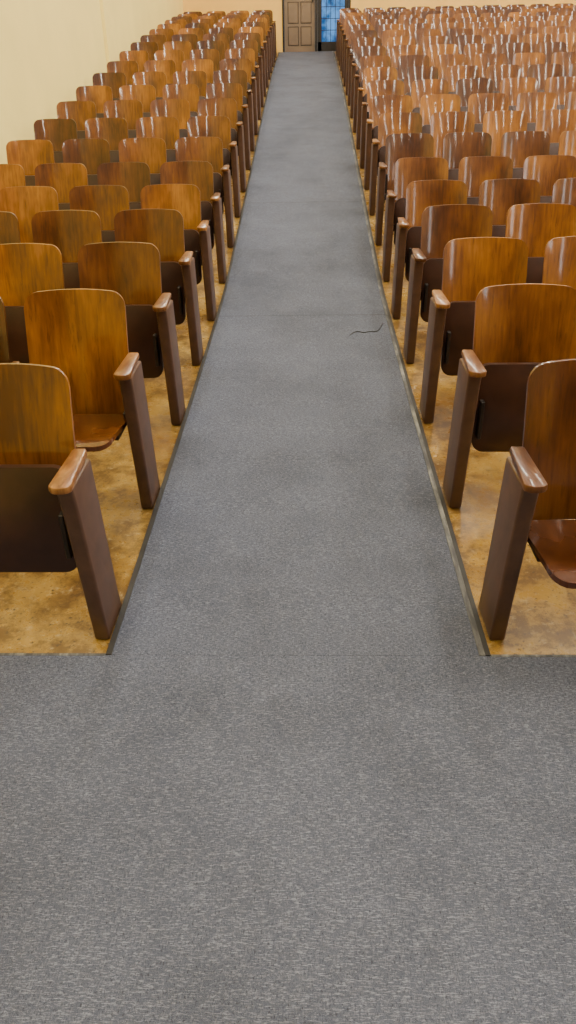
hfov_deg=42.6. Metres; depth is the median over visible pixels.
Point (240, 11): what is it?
chair
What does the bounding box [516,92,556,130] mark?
chair
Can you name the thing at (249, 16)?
chair
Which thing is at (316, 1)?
trim
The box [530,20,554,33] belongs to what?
chair
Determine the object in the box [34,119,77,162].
chair
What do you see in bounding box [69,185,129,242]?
chair
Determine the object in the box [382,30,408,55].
chair
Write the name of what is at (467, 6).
chair
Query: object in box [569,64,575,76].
chair
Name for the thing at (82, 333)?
chair
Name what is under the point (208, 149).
chair
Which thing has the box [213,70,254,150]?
chair
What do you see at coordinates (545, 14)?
chair
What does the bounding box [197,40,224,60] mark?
chair
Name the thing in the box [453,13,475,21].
chair
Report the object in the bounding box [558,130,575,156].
chair
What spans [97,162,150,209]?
chair
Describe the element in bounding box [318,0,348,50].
door
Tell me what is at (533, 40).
chair
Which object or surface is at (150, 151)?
chair
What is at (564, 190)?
chair
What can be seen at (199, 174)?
chair
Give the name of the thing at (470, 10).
chair
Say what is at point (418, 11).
chair
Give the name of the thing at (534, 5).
chair
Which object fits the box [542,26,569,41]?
chair
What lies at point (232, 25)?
chair
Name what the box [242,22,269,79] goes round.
chair
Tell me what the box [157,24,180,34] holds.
chair
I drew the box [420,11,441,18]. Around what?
chair
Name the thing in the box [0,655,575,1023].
carpet
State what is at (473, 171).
chair
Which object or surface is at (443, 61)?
chair
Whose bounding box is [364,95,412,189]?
chair
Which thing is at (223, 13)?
chair
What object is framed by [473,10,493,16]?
chair
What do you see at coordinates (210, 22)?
chair
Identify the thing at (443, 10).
chair
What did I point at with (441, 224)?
chair
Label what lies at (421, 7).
chair
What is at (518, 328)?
chair
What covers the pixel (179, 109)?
chair
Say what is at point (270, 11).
chair
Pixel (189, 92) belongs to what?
chair
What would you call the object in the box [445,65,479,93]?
chair
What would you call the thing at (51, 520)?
chair
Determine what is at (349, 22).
chair
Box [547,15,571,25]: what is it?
chair
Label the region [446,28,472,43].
chair
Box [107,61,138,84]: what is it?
chair
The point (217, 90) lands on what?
chair
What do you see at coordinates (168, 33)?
chair
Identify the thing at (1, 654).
trim
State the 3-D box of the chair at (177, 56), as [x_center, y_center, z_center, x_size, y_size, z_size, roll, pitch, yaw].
[-1.709,-6.297,10.928,0.525,0.920,0.424,0,30,2]
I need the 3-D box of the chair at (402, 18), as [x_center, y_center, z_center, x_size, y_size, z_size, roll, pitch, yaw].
[2.312,-9.052,14.252,0.525,0.920,0.424,0,30,2]
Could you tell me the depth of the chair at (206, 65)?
10.19 m
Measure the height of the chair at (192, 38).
0.920 m
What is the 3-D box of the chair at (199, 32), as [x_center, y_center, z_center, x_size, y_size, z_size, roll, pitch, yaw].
[-1.654,-7.959,12.981,0.525,0.920,0.424,0,30,2]
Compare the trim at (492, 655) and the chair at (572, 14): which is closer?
the trim at (492, 655)
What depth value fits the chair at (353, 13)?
14.92 m
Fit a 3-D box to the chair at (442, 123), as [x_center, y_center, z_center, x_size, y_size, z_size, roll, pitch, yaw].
[1.607,-3.458,7.368,0.543,0.920,0.591,0,30,2]
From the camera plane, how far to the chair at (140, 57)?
10.90 m
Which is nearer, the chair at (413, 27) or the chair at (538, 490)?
the chair at (538, 490)
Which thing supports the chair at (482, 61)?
on the floor
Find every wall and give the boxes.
[0,0,183,163]
[183,0,575,52]
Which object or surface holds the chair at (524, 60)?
on the floor
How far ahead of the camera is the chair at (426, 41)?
11.45 m
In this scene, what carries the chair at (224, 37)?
on the floor
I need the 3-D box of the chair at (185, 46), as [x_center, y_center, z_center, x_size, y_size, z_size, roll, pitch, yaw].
[-1.691,-6.857,11.609,0.525,0.920,0.424,0,30,2]
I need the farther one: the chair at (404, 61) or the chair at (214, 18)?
the chair at (214, 18)
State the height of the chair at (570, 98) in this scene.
0.920 m
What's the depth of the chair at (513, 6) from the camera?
16.22 m
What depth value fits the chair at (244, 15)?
15.69 m
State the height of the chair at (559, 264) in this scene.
0.920 m
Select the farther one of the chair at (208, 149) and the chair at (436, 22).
the chair at (436, 22)
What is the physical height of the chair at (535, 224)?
0.920 m
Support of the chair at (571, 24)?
on the floor
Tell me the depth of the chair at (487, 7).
16.24 m
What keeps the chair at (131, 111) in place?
on the floor
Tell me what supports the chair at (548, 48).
on the floor
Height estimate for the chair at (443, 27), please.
0.920 m
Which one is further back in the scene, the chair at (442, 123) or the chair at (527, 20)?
the chair at (527, 20)
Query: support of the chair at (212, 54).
on the floor
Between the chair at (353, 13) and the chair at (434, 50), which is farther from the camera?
the chair at (353, 13)
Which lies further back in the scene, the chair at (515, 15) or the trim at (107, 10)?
the chair at (515, 15)
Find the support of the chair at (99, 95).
on the floor
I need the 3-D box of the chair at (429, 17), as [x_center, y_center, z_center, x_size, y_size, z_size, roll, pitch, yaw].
[2.832,-9.053,14.237,0.525,0.920,0.424,0,30,2]
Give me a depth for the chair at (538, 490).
2.41 m
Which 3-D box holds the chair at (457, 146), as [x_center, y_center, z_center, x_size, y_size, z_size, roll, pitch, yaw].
[1.592,-2.938,6.749,0.525,0.920,0.424,0,30,2]
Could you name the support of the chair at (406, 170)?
on the floor
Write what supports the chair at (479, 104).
on the floor
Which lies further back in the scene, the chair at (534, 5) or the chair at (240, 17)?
the chair at (534, 5)
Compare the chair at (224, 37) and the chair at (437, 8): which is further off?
the chair at (437, 8)
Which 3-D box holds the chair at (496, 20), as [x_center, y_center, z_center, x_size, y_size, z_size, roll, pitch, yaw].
[3.853,-8.518,13.514,0.525,0.920,0.424,0,30,2]
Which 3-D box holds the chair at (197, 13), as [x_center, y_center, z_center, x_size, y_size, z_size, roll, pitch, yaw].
[-2.097,-10.617,16.482,0.570,0.920,0.426,0,30,2]
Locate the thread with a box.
[349,323,382,335]
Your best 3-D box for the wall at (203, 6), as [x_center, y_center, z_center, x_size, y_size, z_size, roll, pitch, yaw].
[3.789,-11.964,17.013,12.460,7.000,0.200,0,30,2]
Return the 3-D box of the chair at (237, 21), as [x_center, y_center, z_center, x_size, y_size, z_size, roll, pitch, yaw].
[-1.097,-9.043,14.350,0.525,0.920,0.424,0,30,2]
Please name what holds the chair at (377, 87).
on the floor
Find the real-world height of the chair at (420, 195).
0.918 m
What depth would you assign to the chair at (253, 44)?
11.53 m
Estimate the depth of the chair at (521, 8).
15.52 m
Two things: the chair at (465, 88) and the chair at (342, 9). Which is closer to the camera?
the chair at (465, 88)
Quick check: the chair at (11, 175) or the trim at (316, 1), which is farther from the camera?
the trim at (316, 1)
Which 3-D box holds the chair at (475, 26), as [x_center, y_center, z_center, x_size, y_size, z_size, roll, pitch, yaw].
[3.315,-7.972,12.839,0.525,0.920,0.424,0,30,2]
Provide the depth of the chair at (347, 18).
14.23 m
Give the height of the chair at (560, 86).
0.920 m
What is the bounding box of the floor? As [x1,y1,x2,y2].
[0,51,575,654]
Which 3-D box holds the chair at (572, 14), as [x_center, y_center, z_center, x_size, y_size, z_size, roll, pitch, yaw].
[5.431,-9.060,14.163,0.525,0.920,0.424,0,30,2]
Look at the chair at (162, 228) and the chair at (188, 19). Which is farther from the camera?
the chair at (188, 19)
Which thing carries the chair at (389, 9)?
on the floor
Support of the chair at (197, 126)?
on the floor
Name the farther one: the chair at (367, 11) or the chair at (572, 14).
the chair at (367, 11)
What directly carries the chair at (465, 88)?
on the floor
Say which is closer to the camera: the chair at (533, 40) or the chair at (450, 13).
the chair at (533, 40)
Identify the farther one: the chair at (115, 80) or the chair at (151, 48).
the chair at (151, 48)
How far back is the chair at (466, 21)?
13.48 m
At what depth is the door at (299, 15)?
17.35 m
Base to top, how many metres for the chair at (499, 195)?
0.920 m
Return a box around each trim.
[0,653,105,655]
[99,0,119,62]
[106,52,278,654]
[282,0,350,51]
[333,51,490,655]
[491,654,575,656]
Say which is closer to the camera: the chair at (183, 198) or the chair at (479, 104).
the chair at (183, 198)
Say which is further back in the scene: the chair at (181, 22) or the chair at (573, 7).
the chair at (573, 7)
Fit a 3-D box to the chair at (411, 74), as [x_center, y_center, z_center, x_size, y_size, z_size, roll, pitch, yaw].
[1.665,-5.176,9.474,0.525,0.920,0.424,0,30,2]
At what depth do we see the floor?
3.19 m
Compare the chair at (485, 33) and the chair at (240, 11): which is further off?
the chair at (240, 11)
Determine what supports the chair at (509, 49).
on the floor
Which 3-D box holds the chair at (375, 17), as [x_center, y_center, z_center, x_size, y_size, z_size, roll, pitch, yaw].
[1.792,-9.050,14.267,0.525,0.920,0.424,0,30,2]
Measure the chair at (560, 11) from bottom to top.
0.920 m
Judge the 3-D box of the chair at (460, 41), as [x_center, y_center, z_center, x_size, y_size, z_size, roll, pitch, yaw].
[2.758,-6.869,11.481,0.525,0.920,0.424,0,30,2]
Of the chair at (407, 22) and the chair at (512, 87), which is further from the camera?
the chair at (407, 22)
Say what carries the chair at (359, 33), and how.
on the floor
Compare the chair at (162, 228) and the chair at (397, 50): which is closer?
the chair at (162, 228)
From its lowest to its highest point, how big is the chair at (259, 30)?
0.918 m
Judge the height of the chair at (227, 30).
0.920 m
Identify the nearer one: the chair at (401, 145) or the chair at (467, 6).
the chair at (401, 145)
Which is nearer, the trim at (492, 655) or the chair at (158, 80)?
the trim at (492, 655)
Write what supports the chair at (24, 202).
on the floor
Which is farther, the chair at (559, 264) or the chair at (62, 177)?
the chair at (62, 177)
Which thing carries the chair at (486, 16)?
on the floor
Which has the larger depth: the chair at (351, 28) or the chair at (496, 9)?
the chair at (496, 9)
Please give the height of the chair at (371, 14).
0.920 m
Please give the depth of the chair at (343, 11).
15.63 m
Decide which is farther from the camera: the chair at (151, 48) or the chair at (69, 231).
the chair at (151, 48)
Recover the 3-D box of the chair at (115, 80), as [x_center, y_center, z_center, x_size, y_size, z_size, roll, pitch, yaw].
[-2.281,-5.165,9.586,0.570,0.920,0.426,0,30,2]
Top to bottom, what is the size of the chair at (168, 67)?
0.920 m
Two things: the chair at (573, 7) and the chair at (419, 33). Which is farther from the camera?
the chair at (573, 7)
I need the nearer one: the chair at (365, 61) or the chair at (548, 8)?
the chair at (365, 61)
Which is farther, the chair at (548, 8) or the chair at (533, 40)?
the chair at (548, 8)
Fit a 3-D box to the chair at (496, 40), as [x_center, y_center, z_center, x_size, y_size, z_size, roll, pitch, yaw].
[3.278,-6.870,11.466,0.525,0.920,0.424,0,30,2]
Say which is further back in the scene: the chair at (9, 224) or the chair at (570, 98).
the chair at (570, 98)
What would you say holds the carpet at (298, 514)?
on the floor
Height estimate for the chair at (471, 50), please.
0.920 m
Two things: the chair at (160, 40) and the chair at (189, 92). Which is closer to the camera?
the chair at (189, 92)
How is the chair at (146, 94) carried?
on the floor
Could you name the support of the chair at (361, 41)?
on the floor
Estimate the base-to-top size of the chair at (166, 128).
0.920 m
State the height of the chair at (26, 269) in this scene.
0.920 m
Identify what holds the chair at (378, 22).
on the floor
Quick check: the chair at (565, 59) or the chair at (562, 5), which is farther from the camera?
the chair at (562, 5)
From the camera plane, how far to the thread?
5.28 m
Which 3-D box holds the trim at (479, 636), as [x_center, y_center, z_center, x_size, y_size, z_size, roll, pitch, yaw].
[0.872,-5.217,10.028,0.038,2.385,18.720,0,30,2]
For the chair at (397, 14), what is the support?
on the floor
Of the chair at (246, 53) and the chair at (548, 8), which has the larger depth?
the chair at (548, 8)
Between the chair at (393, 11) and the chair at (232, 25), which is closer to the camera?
the chair at (232, 25)
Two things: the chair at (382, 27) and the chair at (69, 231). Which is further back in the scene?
the chair at (382, 27)
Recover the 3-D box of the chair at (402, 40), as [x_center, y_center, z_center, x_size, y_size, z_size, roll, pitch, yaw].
[1.719,-6.866,11.511,0.525,0.920,0.424,0,30,2]
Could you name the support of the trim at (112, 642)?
on the floor
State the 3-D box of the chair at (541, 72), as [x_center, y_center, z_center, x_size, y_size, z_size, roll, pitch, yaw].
[3.224,-5.180,9.429,0.525,0.920,0.424,0,30,2]
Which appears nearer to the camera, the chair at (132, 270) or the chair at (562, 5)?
the chair at (132, 270)
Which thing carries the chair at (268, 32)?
on the floor
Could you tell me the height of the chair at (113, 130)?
0.920 m
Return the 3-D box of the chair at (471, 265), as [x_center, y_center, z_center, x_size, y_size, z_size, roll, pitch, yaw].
[0.996,-0.926,3.896,0.523,0.918,0.444,0,30,2]
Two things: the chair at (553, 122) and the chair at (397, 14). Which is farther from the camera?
the chair at (397, 14)
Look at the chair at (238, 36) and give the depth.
12.21 m
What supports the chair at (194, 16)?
on the floor
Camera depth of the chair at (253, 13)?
15.68 m
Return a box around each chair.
[0,164,25,189]
[0,186,58,242]
[0,211,20,243]
[0,243,64,363]
[0,297,19,362]
[0,363,121,638]
[6,140,54,185]
[24,289,159,508]
[31,210,101,288]
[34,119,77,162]
[34,163,87,209]
[56,101,96,138]
[62,139,110,184]
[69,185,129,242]
[76,86,112,117]
[77,242,185,424]
[85,118,127,161]
[92,72,126,99]
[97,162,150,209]
[103,100,142,137]
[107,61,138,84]
[114,209,203,364]
[118,138,166,184]
[119,50,148,71]
[119,85,155,116]
[130,42,157,60]
[133,72,166,99]
[136,117,179,161]
[140,35,166,49]
[140,184,216,320]
[144,60,175,84]
[149,29,173,41]
[150,99,189,137]
[154,50,183,71]
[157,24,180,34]
[160,161,226,282]
[162,84,198,116]
[163,41,190,59]
[164,19,186,28]
[171,16,192,23]
[172,34,197,49]
[173,71,206,99]
[175,137,234,246]
[178,14,197,18]
[179,28,203,41]
[182,59,213,84]
[183,12,201,15]
[185,23,208,34]
[187,116,240,216]
[190,49,219,71]
[191,19,213,28]
[197,16,217,23]
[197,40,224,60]
[197,98,245,191]
[202,13,221,19]
[203,33,228,50]
[206,83,250,169]
[207,11,225,16]
[208,27,233,48]
[213,22,236,35]
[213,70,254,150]
[218,18,240,32]
[219,58,257,133]
[222,15,243,26]
[225,48,260,119]
[226,13,246,21]
[230,10,248,17]
[230,40,263,106]
[234,33,265,96]
[238,27,267,86]
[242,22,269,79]
[245,18,271,72]
[248,15,273,66]
[251,12,274,61]
[254,10,276,57]
[336,8,358,56]
[337,10,360,60]
[339,12,363,65]
[340,16,366,70]
[342,20,369,77]
[343,24,373,85]
[345,30,376,94]
[348,37,380,105]
[350,46,385,117]
[353,56,390,132]
[356,67,396,148]
[359,80,403,167]
[363,8,382,15]
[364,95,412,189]
[366,10,385,19]
[368,12,389,23]
[369,112,421,214]
[371,15,393,29]
[374,133,433,245]
[375,19,398,36]
[378,24,403,45]
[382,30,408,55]
[382,157,448,280]
[387,7,405,13]
[387,36,414,65]
[390,9,410,15]
[391,45,421,68]
[391,180,466,318]
[394,11,415,20]
[397,55,429,81]
[399,14,421,24]
[403,18,426,29]
[403,204,492,363]
[404,66,438,95]
[408,23,433,36]
[411,6,429,11]
[411,79,448,113]
[414,29,440,44]
[415,8,435,14]
[419,237,527,422]
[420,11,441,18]
[420,36,448,55]
[420,94,460,133]
[426,14,448,22]
[428,44,457,66]
[430,111,474,157]
[432,18,455,28]
[435,6,453,10]
[436,54,467,78]
[439,22,463,35]
[440,8,460,13]
[443,132,491,179]
[443,283,575,507]
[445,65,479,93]
[446,10,467,17]
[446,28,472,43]
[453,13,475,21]
[454,35,482,53]
[455,78,492,111]
[458,156,512,204]
[459,5,477,9]
[461,17,484,27]
[464,43,493,65]
[465,7,485,12]
[468,93,508,131]
[469,22,493,34]
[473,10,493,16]
[474,53,506,77]
[478,28,504,42]
[478,179,540,236]
[479,359,575,639]
[481,13,503,21]
[483,5,501,9]
[483,110,527,155]
[486,65,520,92]
[488,34,516,52]
[489,16,513,27]
[490,7,510,12]
[499,9,520,15]
[499,21,524,33]
[500,43,529,64]
[500,77,537,110]
[500,131,549,178]
[505,203,575,283]
[506,4,525,8]
[508,12,530,20]
[510,27,536,42]
[512,53,544,76]
[515,6,534,11]
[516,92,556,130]
[518,16,542,26]
[522,34,550,52]
[523,155,575,202]
[525,8,546,15]
[527,64,562,91]
[530,4,549,7]
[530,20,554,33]
[535,11,558,20]
[535,110,575,154]
[536,42,566,63]
[541,6,560,10]
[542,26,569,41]
[542,236,575,358]
[544,77,575,109]
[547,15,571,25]
[551,8,572,14]
[551,52,575,76]
[552,178,575,206]
[554,3,573,7]
[556,33,575,51]
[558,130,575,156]
[560,20,575,32]
[563,11,575,19]
[564,92,575,109]
[565,5,575,10]
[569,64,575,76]
[572,42,575,51]
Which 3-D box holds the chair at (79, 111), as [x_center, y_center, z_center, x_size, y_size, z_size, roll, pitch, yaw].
[-2.317,-4.043,8.226,0.570,0.920,0.426,0,30,2]
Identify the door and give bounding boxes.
[284,0,314,51]
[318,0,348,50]
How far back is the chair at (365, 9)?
16.31 m
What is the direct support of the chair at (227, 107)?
on the floor
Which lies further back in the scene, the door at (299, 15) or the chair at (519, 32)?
the door at (299, 15)
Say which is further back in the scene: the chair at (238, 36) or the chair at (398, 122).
the chair at (238, 36)
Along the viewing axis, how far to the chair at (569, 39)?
11.39 m
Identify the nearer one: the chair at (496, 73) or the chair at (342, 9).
the chair at (496, 73)
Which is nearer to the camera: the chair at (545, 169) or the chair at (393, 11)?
the chair at (545, 169)
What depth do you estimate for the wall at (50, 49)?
8.34 m
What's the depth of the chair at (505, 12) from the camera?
14.84 m
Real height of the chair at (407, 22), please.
0.920 m
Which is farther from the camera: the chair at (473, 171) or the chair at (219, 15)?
the chair at (219, 15)
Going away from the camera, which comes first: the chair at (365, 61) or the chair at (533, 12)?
the chair at (365, 61)
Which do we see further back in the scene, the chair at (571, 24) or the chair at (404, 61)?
the chair at (571, 24)
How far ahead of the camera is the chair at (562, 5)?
16.19 m
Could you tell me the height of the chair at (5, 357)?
0.920 m
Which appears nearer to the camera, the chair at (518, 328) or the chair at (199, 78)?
the chair at (518, 328)
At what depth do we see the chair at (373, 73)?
9.44 m
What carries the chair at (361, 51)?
on the floor
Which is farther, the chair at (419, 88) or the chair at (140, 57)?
the chair at (140, 57)
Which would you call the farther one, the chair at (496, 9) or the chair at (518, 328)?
the chair at (496, 9)
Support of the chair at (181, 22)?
on the floor
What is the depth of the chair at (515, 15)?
14.14 m
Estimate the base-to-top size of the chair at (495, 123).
0.920 m
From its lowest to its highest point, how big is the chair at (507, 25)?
0.920 m
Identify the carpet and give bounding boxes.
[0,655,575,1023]
[112,51,478,655]
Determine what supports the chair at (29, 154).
on the floor
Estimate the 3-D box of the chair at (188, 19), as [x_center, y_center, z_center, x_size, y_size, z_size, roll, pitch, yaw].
[-2.135,-9.571,15.077,0.570,0.920,0.426,0,30,2]
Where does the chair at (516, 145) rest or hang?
on the floor
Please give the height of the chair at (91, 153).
0.920 m
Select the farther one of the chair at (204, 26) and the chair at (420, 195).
the chair at (204, 26)
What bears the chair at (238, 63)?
on the floor
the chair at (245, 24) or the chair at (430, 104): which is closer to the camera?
the chair at (430, 104)
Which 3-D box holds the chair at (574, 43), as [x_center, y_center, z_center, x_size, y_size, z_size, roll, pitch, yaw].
[4.300,-6.312,10.756,0.525,0.920,0.424,0,30,2]

